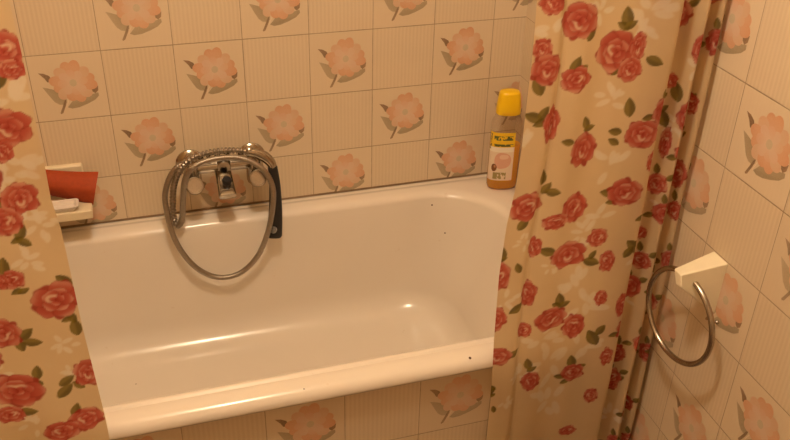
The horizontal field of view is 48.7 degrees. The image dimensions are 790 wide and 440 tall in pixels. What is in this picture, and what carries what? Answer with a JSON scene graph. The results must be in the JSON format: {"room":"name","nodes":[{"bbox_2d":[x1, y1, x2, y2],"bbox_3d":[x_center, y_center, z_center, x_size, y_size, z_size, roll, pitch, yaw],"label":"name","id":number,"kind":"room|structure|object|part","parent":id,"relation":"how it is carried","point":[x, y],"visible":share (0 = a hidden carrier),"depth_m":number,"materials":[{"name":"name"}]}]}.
{"room":"bathroom","nodes":[
{"label":"bathroom","id":0,"kind":"room"},
{"bbox_2d":[9,0,527,226],"bbox_3d":[-0.443,-0.595,1.768,1.600,2.450,0.001,-8,33,-15],"label":"wall","id":1,"kind":"structure","parent":0,"point":[342,95],"depth_m":2.01,"materials":[{"name":"tile"}]},
{"bbox_2d":[45,163,92,221],"bbox_3d":[-0.740,-0.046,1.933,0.127,0.117,0.112,-8,33,-15],"label":"soap holder","id":2,"kind":"object","parent":1,"relation":"attached to","point":[84,210],"visible":0.31,"depth_m":1.92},
{"bbox_3d":[-0.759,-0.069,1.971,0.116,0.117,0.016,-8,33,-15],"label":"plate","id":3,"kind":"part","parent":2,"relation":"part of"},
{"bbox_2d":[52,198,78,212],"bbox_3d":[-0.739,-0.027,1.902,0.095,0.012,0.040,-8,33,-15],"label":"soap","id":4,"kind":"object","parent":2,"relation":"on","point":[65,205],"visible":0.53,"depth_m":1.91,"materials":[{"name":"white"}]},
{"bbox_2d":[45,169,97,204],"bbox_3d":[-0.732,-0.072,1.925,0.154,0.085,0.040,-1,31,-4],"label":"sponge","id":5,"kind":"object","parent":2,"relation":"on","point":[81,186],"visible":0.7,"depth_m":1.91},
{"bbox_2d":[176,143,266,198],"bbox_3d":[-0.393,-0.119,2.005,0.209,0.102,0.123,-8,33,-15],"label":"mixer","id":6,"kind":"object","parent":1,"relation":"attached to","point":[222,169],"visible":0.64,"depth_m":1.99,"materials":[{"name":"silver metal"}]},
{"bbox_3d":[-0.456,-0.080,1.982,0.041,0.048,0.051,-8,33,-15],"label":"handle","id":7,"kind":"part","parent":6,"relation":"part of","materials":[{"name":"silver metal"}]},
{"bbox_2d":[162,147,275,279],"bbox_3d":[-0.404,-0.008,2.030,0.256,0.342,0.063,-6,32,-12],"label":"shower hose","id":8,"kind":"object","parent":6,"relation":"hanging from","point":[173,176],"visible":1,"depth_m":1.98,"materials":[{"name":"metal"}]},
{"bbox_3d":[-0.390,-0.088,2.002,0.040,0.051,0.085,-8,33,-15],"label":"spout","id":9,"kind":"part","parent":6,"relation":"part of","materials":[{"name":"silver metal"}]},
{"bbox_3d":[-0.383,-0.084,1.988,0.023,0.032,0.026,-8,33,-15],"label":"diverter knob","id":10,"kind":"part","parent":6,"relation":"part of","materials":[{"name":"black plastic"}]},
{"bbox_3d":[-0.319,-0.099,2.019,0.041,0.048,0.051,-8,33,-15],"label":"handle","id":11,"kind":"part","parent":6,"relation":"part of","materials":[{"name":"silver metal"}]},
{"bbox_2d":[245,145,281,238],"bbox_3d":[-0.302,-0.067,2.042,0.077,0.238,0.050,13,33,19],"label":"shower","id":12,"kind":"object","parent":6,"relation":"hanging from","point":[265,157],"visible":0.84,"depth_m":2.03,"materials":[{"name":"silver metal"}]},
{"bbox_3d":[-0.287,-0.040,2.050,0.043,0.183,0.041,-8,33,-15],"label":"handle","id":13,"kind":"part","parent":12,"relation":"part of","materials":[{"name":"black plastic"}]},
{"bbox_2d":[514,0,789,439],"bbox_3d":[0.686,-0.073,0.960,0.001,2.450,2.500,-8,33,-15],"label":"wall","id":14,"kind":"structure","parent":0,"point":[735,206],"depth_m":1.45,"materials":[{"name":"tile"}]},
{"bbox_2d":[646,252,727,366],"bbox_3d":[0.520,0.156,1.552,0.073,0.216,0.184,-8,33,-15],"label":"towel ring","id":15,"kind":"object","parent":14,"relation":"attached to","point":[702,278],"visible":1,"depth_m":1.50,"materials":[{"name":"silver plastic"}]},
{"bbox_3d":[-0.106,1.101,1.402,1.600,0.050,2.500,-8,33,-15],"label":"floor","id":16,"kind":"structure","parent":0,"visible":0},
{"bbox_2d":[61,172,516,439],"bbox_3d":[-0.361,0.385,1.977,1.599,0.562,0.697,-8,33,-15],"label":"bathtub","id":17,"kind":"object","parent":16,"relation":"on","point":[367,289],"visible":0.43,"depth_m":2.15,"materials":[{"name":"ceramic"}]},
{"bbox_2d":[118,368,491,439],"bbox_3d":[-0.266,0.568,1.715,1.600,0.527,0.001,-8,33,-15],"label":"surround","id":18,"kind":"object","parent":17,"relation":"attached to","point":[454,407],"visible":0.47,"depth_m":1.68,"materials":[{"name":"tile"}]},
{"bbox_2d":[487,88,520,188],"bbox_3d":[0.275,-0.199,2.168,0.077,0.264,0.046,0,31,-2],"label":"bottle","id":19,"kind":"object","parent":17,"relation":"on","point":[504,149],"visible":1,"depth_m":2.16,"materials":[{"name":"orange plastic"}]},
{"bbox_3d":[-0.843,0.141,0.544,0.001,2.450,2.500,-8,33,-15],"label":"wall","id":20,"kind":"structure","parent":0,"visible":0},
{"bbox_3d":[-0.215,-0.905,0.774,1.600,0.059,0.059,-8,33,-15],"label":"rail","id":21,"kind":"object","parent":20,"relation":"attached to","visible":0},
{"bbox_2d":[0,0,109,439],"bbox_3d":[-0.735,-0.013,1.142,0.555,1.894,0.048,-8,33,-16],"label":"shower curtain","id":22,"kind":"object","parent":21,"relation":"hanging from","point":[49,390],"visible":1,"depth_m":1.29,"materials":[{"name":"fabric"}]},
{"bbox_2d":[486,0,727,439],"bbox_3d":[0.358,-0.164,1.438,0.349,1.894,0.041,-8,33,-15],"label":"shower curtain","id":23,"kind":"object","parent":21,"relation":"hanging from","point":[617,91],"visible":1,"depth_m":1.52,"materials":[{"name":"fabric"}]}
]}

